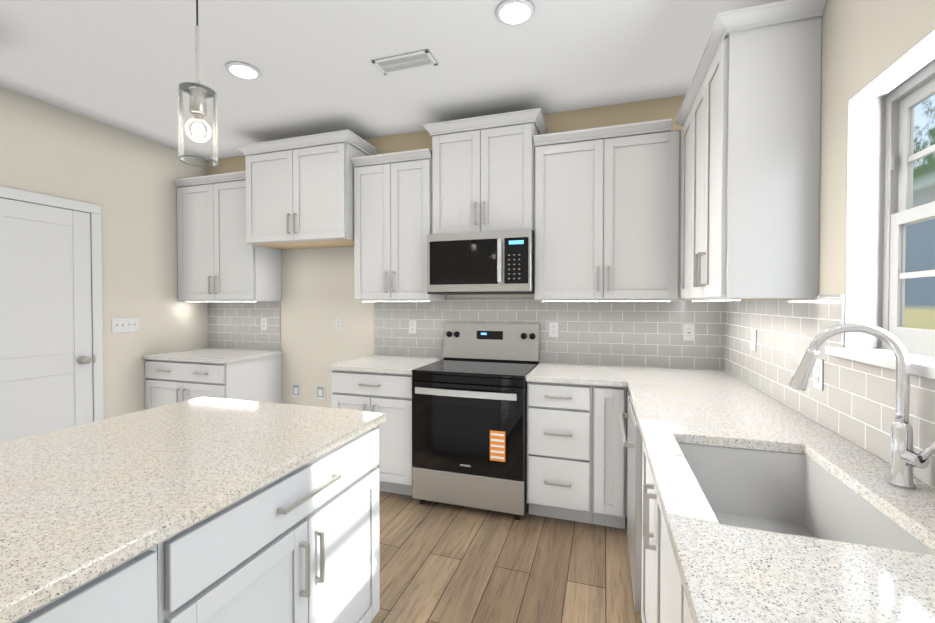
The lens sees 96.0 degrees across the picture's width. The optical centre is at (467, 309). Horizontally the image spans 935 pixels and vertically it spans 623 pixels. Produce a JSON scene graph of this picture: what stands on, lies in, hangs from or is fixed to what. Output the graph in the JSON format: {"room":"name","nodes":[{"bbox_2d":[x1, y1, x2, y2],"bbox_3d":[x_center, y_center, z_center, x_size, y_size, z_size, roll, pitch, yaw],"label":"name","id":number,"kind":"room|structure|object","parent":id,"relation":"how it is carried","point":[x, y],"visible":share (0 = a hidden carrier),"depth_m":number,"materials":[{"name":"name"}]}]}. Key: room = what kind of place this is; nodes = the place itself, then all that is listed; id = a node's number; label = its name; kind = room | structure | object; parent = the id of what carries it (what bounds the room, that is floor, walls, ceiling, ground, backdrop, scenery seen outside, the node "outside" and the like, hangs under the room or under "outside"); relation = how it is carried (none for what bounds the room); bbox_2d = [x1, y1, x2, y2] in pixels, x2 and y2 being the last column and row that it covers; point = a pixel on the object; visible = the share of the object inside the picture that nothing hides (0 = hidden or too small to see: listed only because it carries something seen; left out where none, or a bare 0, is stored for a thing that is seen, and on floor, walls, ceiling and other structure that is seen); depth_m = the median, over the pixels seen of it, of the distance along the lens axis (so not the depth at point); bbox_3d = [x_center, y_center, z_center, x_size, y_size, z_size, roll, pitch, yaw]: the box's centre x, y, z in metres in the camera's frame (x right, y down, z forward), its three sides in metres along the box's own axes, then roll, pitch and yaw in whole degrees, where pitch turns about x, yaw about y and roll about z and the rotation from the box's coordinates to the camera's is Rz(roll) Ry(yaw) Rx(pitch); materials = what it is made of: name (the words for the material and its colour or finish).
{"room":"kitchen","nodes":[
{"label":"kitchen","id":0,"kind":"room"},
{"bbox_2d":[0,87,207,418],"bbox_3d":[-3.691,-0.048,1.170,0.140,2.795,6.520,0,1,18],"label":"wall","id":1,"kind":"structure","parent":0,"point":[123,179],"depth_m":3.47,"materials":[{"name":"beige paint"}]},
{"bbox_2d":[0,198,92,443],"bbox_3d":[-3.014,0.291,2.881,0.085,2.056,0.812,0,1,18],"label":"interior door","id":2,"kind":"structure","parent":1,"relation":"in","point":[46,383],"depth_m":3.00,"materials":[{"name":"white wood"}]},
{"bbox_2d":[0,186,103,421],"bbox_3d":[-3.049,0.255,2.892,0.019,2.136,0.956,0,1,18],"label":"door frame","id":3,"kind":"structure","parent":1,"relation":"attached to","point":[94,210],"depth_m":3.29,"materials":[{"name":"white wood"}]},
{"bbox_2d":[112,318,138,332],"bbox_3d":[-2.850,0.133,3.505,0.016,0.117,0.201,0,1,18],"label":"switch plate","id":4,"kind":"object","parent":1,"relation":"attached to","point":[119,325],"visible":1,"depth_m":3.50,"materials":[{"name":"white plastic"}]},
{"bbox_2d":[0,0,778,159],"bbox_3d":[-1.447,-1.459,0.419,4.860,0.050,6.800,0,1,18],"label":"ceiling","id":5,"kind":"structure","parent":0,"point":[129,66],"depth_m":2.47,"materials":[{"name":"white paint"}]},
{"bbox_2d":[178,0,217,167],"bbox_3d":[-0.961,-0.988,1.498,0.121,0.924,0.121,0,1,18],"label":"pendant light","id":6,"kind":"object","parent":5,"relation":"hanging from","point":[198,96],"visible":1,"depth_m":1.50,"materials":[{"name":"clear glass"}]},
{"bbox_2d":[226,61,260,79],"bbox_3d":[-1.374,-1.460,2.583,0.188,0.014,0.188,0,1,18],"label":"recessed light","id":7,"kind":"object","parent":5,"relation":"in","point":[243,70],"visible":0.98,"depth_m":2.56,"materials":[{"name":"white plastic"}]},
{"bbox_2d":[372,49,437,74],"bbox_3d":[-0.371,-1.461,2.498,0.360,0.008,0.155,0,1,18],"label":"ceiling vent","id":8,"kind":"object","parent":5,"relation":"in","point":[406,62],"visible":1,"depth_m":2.49,"materials":[{"name":"white metal"}]},
{"bbox_2d":[496,0,534,24],"bbox_3d":[0.233,-1.452,2.060,0.188,0.014,0.188,0,1,18],"label":"recessed light","id":9,"kind":"object","parent":5,"relation":"in","point":[513,12],"visible":1,"depth_m":2.04,"materials":[{"name":"white plastic"}]},
{"bbox_2d":[207,95,724,407],"bbox_3d":[-0.417,-0.085,3.607,4.860,2.795,0.140,0,1,18],"label":"wall","id":10,"kind":"structure","parent":0,"point":[317,291],"depth_m":3.80,"materials":[{"name":"paint"}]},
{"bbox_2d":[172,171,280,301],"bbox_3d":[-2.240,-0.632,3.927,0.905,1.126,0.359,0,1,18],"label":"upper cabinet","id":11,"kind":"object","parent":10,"relation":"attached to","point":[220,259],"visible":0.83,"depth_m":3.79,"materials":[{"name":"white wood"}]},
{"bbox_2d":[208,301,280,350],"bbox_3d":[-2.192,0.149,4.110,0.894,0.482,0.008,0,1,18],"label":"tile backsplash","id":12,"kind":"structure","parent":10,"relation":"attached to","point":[232,325],"depth_m":4.10,"materials":[{"name":"grey tile"}]},
{"bbox_2d":[261,318,266,329],"bbox_3d":[-1.945,0.141,4.021,0.070,0.115,0.008,0,1,18],"label":"electrical outlet","id":13,"kind":"object","parent":12,"relation":"attached to","point":[263,323],"visible":1,"depth_m":4.02,"materials":[{"name":"white plastic"}]},
{"bbox_2d":[291,383,300,397],"bbox_3d":[-1.600,0.757,3.927,0.100,0.130,0.006,0,1,18],"label":"outlet","id":14,"kind":"object","parent":10,"relation":"attached to","point":[296,390],"visible":1,"depth_m":3.92,"materials":[{"name":"white plastic"}]},
{"bbox_2d":[236,129,378,249],"bbox_3d":[-1.352,-0.960,3.583,1.093,0.818,0.454,0,1,18],"label":"upper cabinet","id":15,"kind":"object","parent":10,"relation":"attached to","point":[300,192],"visible":1,"depth_m":3.39,"materials":[{"name":"white wood"}]},
{"bbox_2d":[316,385,324,399],"bbox_3d":[-1.343,0.759,3.844,0.100,0.130,0.006,0,1,18],"label":"outlet","id":16,"kind":"object","parent":10,"relation":"attached to","point":[320,391],"visible":1,"depth_m":3.84,"materials":[{"name":"white plastic"}]},
{"bbox_2d":[335,318,341,330],"bbox_3d":[-1.153,0.135,3.771,0.070,0.115,0.008,0,1,18],"label":"outlet","id":17,"kind":"object","parent":10,"relation":"attached to","point":[338,324],"visible":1,"depth_m":3.77,"materials":[{"name":"white plastic"}]},
{"bbox_2d":[350,148,445,301],"bbox_3d":[-0.546,-0.623,3.376,0.668,1.126,0.359,0,1,18],"label":"upper cabinet","id":18,"kind":"object","parent":10,"relation":"attached to","point":[392,210],"visible":0.94,"depth_m":3.23,"materials":[{"name":"white wood"}]},
{"bbox_2d":[422,108,547,233],"bbox_3d":[0.136,-0.954,3.149,0.868,0.817,0.359,0,1,18],"label":"upper cabinet","id":19,"kind":"object","parent":10,"relation":"attached to","point":[482,173],"visible":0.75,"depth_m":3.00,"materials":[{"name":"white wood"}]},
{"bbox_2d":[427,229,533,294],"bbox_3d":[0.123,-0.328,3.110,0.757,0.431,0.459,0,1,18],"label":"microwave","id":20,"kind":"object","parent":19,"relation":"attached to","point":[497,262],"visible":1,"depth_m":2.92,"materials":[{"name":"grey metal"}]},
{"bbox_2d":[374,298,723,369],"bbox_3d":[0.454,0.162,3.249,2.660,0.482,0.008,0,1,18],"label":"tile backsplash","id":21,"kind":"structure","parent":10,"relation":"attached to","point":[624,333],"depth_m":3.11,"materials":[{"name":"grey tile"}]},
{"bbox_2d":[409,320,416,333],"bbox_3d":[-0.462,0.148,3.538,0.070,0.115,0.008,0,1,18],"label":"electrical outlet","id":22,"kind":"object","parent":21,"relation":"attached to","point":[412,327],"visible":1,"depth_m":3.54,"materials":[{"name":"white plastic"}]},
{"bbox_2d":[549,322,558,336],"bbox_3d":[0.651,0.154,3.176,0.070,0.115,0.008,0,1,18],"label":"electrical outlet","id":23,"kind":"object","parent":21,"relation":"attached to","point":[553,329],"visible":1,"depth_m":3.17,"materials":[{"name":"white plastic"}]},
{"bbox_2d":[683,324,694,340],"bbox_3d":[1.521,0.158,2.893,0.070,0.115,0.009,0,1,18],"label":"electrical outlet","id":24,"kind":"object","parent":21,"relation":"attached to","point":[688,332],"visible":1,"depth_m":2.89,"materials":[{"name":"white plastic"}]},
{"bbox_2d":[533,118,680,300],"bbox_3d":[0.936,-0.616,2.894,0.913,1.126,0.359,0,1,18],"label":"upper cabinet","id":25,"kind":"object","parent":10,"relation":"attached to","point":[606,213],"visible":1,"depth_m":2.75,"materials":[{"name":"white wood"}]},
{"bbox_2d":[371,491,641,622],"bbox_3d":[-1.447,1.385,0.462,4.860,0.050,6.800,0,1,18],"label":"floor","id":26,"kind":"structure","parent":0,"point":[444,563],"depth_m":2.17,"materials":[{"name":"brown wood"}]},
{"bbox_2d":[12,545,157,622],"bbox_3d":[-1.005,0.918,0.682,0.660,0.879,0.600,0,1,18],"label":"base cabinet","id":27,"kind":"object","parent":26,"relation":"on","point":[126,591],"visible":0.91,"depth_m":0.78,"materials":[{"name":"white wood"}]},
{"bbox_2d":[145,355,281,409],"bbox_3d":[-2.287,0.870,3.807,0.905,0.879,0.660,0,1,18],"label":"base cabinet","id":28,"kind":"object","parent":26,"relation":"on","point":[171,382],"visible":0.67,"depth_m":3.57,"materials":[{"name":"white wood"}]},
{"bbox_2d":[142,348,281,363],"bbox_3d":[-2.277,0.412,3.800,0.923,0.034,0.639,0,1,18],"label":"countertop","id":29,"kind":"structure","parent":28,"relation":"on","point":[215,355],"depth_m":3.63,"materials":[{"name":"stone"}]},
{"bbox_2d":[157,426,379,622],"bbox_3d":[-0.775,0.907,1.390,0.660,0.879,0.885,0,1,18],"label":"base cabinet","id":30,"kind":"object","parent":26,"relation":"on","point":[301,544],"visible":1,"depth_m":1.23,"materials":[{"name":"white wood"}]},
{"bbox_2d":[0,396,385,622],"bbox_3d":[-1.185,0.459,0.736,1.000,0.034,2.430,0,1,18],"label":"countertop","id":31,"kind":"structure","parent":30,"relation":"on","point":[82,504],"depth_m":1.10,"materials":[{"name":"stone"}]},
{"bbox_2d":[331,370,412,495],"bbox_3d":[-0.593,0.878,3.256,0.668,0.879,0.660,0,1,18],"label":"base cabinet","id":32,"kind":"object","parent":26,"relation":"on","point":[389,395],"visible":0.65,"depth_m":2.94,"materials":[{"name":"white wood"}]},
{"bbox_2d":[327,355,443,374],"bbox_3d":[-0.600,0.421,3.255,0.685,0.034,0.639,0,1,18],"label":"countertop","id":33,"kind":"structure","parent":32,"relation":"on","point":[390,364],"depth_m":3.09,"materials":[{"name":"stone"}]},
{"bbox_2d":[412,323,539,519],"bbox_3d":[0.081,0.719,2.998,0.761,1.205,0.709,0,1,18],"label":"range","id":34,"kind":"object","parent":26,"relation":"on","point":[469,419],"visible":0.94,"depth_m":2.73,"materials":[{"name":"grey"}]},
{"bbox_2d":[527,381,592,523],"bbox_3d":[0.645,0.884,2.853,0.392,0.879,0.660,0,1,18],"label":"drawers","id":35,"kind":"object","parent":26,"relation":"on","point":[559,450],"visible":0.96,"depth_m":2.57,"materials":[{"name":"white wood"}]},
{"bbox_2d":[526,362,621,386],"bbox_3d":[0.729,0.427,2.823,0.570,0.034,0.639,0,1,18],"label":"countertop","id":36,"kind":"structure","parent":35,"relation":"on","point":[565,373],"depth_m":2.66,"materials":[{"name":"stone"}]},
{"bbox_2d":[592,385,625,528],"bbox_3d":[0.930,0.886,2.777,0.190,0.879,0.630,0,1,18],"label":"base cabinet","id":37,"kind":"object","parent":26,"relation":"on","point":[608,473],"visible":0.96,"depth_m":2.48,"materials":[{"name":"white wood"}]},
{"bbox_2d":[626,387,629,516],"bbox_3d":[1.335,0.887,2.656,0.646,0.879,0.608,0,1,18],"label":"base cabinet","id":38,"kind":"object","parent":26,"relation":"on","point":[627,392],"visible":0.04,"depth_m":2.50,"materials":[{"name":"white wood"}]},
{"bbox_2d":[619,395,641,612],"bbox_3d":[1.054,0.901,1.891,0.688,0.875,0.598,0,1,18],"label":"dishwasher","id":39,"kind":"object","parent":26,"relation":"on","point":[633,444],"visible":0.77,"depth_m":1.74,"materials":[{"name":"grey"}]},
{"bbox_2d":[641,440,683,622],"bbox_3d":[0.842,0.910,1.163,0.660,0.879,0.912,0,1,18],"label":"base cabinet","id":40,"kind":"object","parent":26,"relation":"on","point":[662,595],"visible":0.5,"depth_m":1.21,"materials":[{"name":"white wood"}]},
{"bbox_2d":[618,366,934,622],"bbox_3d":[0.824,0.453,1.124,0.661,0.034,3.811,0,1,18],"label":"countertop","id":41,"kind":"structure","parent":40,"relation":"on","point":[730,574],"depth_m":0.84,"materials":[{"name":"stone"}]},
{"bbox_2d":[678,443,934,554],"bbox_3d":[0.799,0.588,1.108,0.453,0.231,0.708,0,1,18],"label":"sink basin","id":42,"kind":"object","parent":41,"relation":"in","point":[804,495],"visible":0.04,"depth_m":1.36,"materials":[{"name":"silver metal"}]},
{"bbox_2d":[789,323,934,488],"bbox_3d":[1.000,0.236,1.065,0.258,0.400,0.207,0,1,18],"label":"faucet","id":43,"kind":"object","parent":41,"relation":"on","point":[905,458],"visible":1,"depth_m":1.04,"materials":[{"name":"silver metal"}]},
{"bbox_2d":[683,592,692,622],"bbox_3d":[0.592,0.922,0.394,0.660,0.879,0.700,0,1,18],"label":"base cabinet","id":44,"kind":"object","parent":26,"relation":"on","point":[687,617],"visible":0.08,"depth_m":0.77,"materials":[{"name":"white wood"}]},
{"bbox_2d":[726,0,934,488],"bbox_3d":[0.797,-0.026,-0.289,0.140,2.795,6.520,0,1,18],"label":"wall","id":45,"kind":"structure","parent":0,"point":[874,53],"depth_m":1.41,"materials":[{"name":"beige paint"}]},
{"bbox_2d":[675,0,826,300],"bbox_3d":[1.311,-0.604,2.094,0.359,1.126,1.035,0,1,18],"label":"upper cabinet","id":46,"kind":"object","parent":45,"relation":"attached to","point":[752,98],"visible":1,"depth_m":1.66,"materials":[{"name":"white wood"}]},
{"bbox_2d":[681,107,692,298],"bbox_3d":[1.283,-0.584,2.449,0.020,1.041,0.313,0,1,18],"label":"door","id":47,"kind":"structure","parent":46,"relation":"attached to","point":[686,232],"depth_m":2.48,"materials":[{"name":"white wood"}]},
{"bbox_2d":[720,294,934,487],"bbox_3d":[1.145,0.196,1.021,0.007,0.482,3.820,0,1,18],"label":"tile backsplash","id":48,"kind":"structure","parent":45,"relation":"attached to","point":[853,401],"depth_m":1.55,"materials":[{"name":"grey tile"}]},
{"bbox_2d":[751,329,756,351],"bbox_3d":[1.542,0.168,2.269,0.008,0.115,0.070,0,1,18],"label":"electrical outlet","id":49,"kind":"object","parent":48,"relation":"attached to","point":[753,339],"visible":1,"depth_m":2.26,"materials":[{"name":"white plastic"}]},
{"bbox_2d":[813,358,823,390],"bbox_3d":[1.319,0.243,1.585,0.008,0.115,0.070,0,1,18],"label":"electrical outlet","id":50,"kind":"object","parent":48,"relation":"attached to","point":[818,368],"visible":0.94,"depth_m":1.57,"materials":[{"name":"white plastic"}]},
{"bbox_2d":[825,61,934,378],"bbox_3d":[1.191,-0.265,0.976,0.173,0.865,1.017,0,1,18],"label":"window","id":51,"kind":"structure","parent":45,"relation":"in","point":[903,101],"depth_m":1.32,"materials":[{"name":"white"}]},
{"label":"outside","id":52,"kind":"structure","parent":0,"visible":0},
{"bbox_2d":[904,95,934,329],"bbox_3d":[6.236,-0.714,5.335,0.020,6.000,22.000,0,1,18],"label":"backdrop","id":53,"kind":"structure","parent":52,"point":[923,263],"depth_m":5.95,"materials":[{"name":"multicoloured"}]}
]}

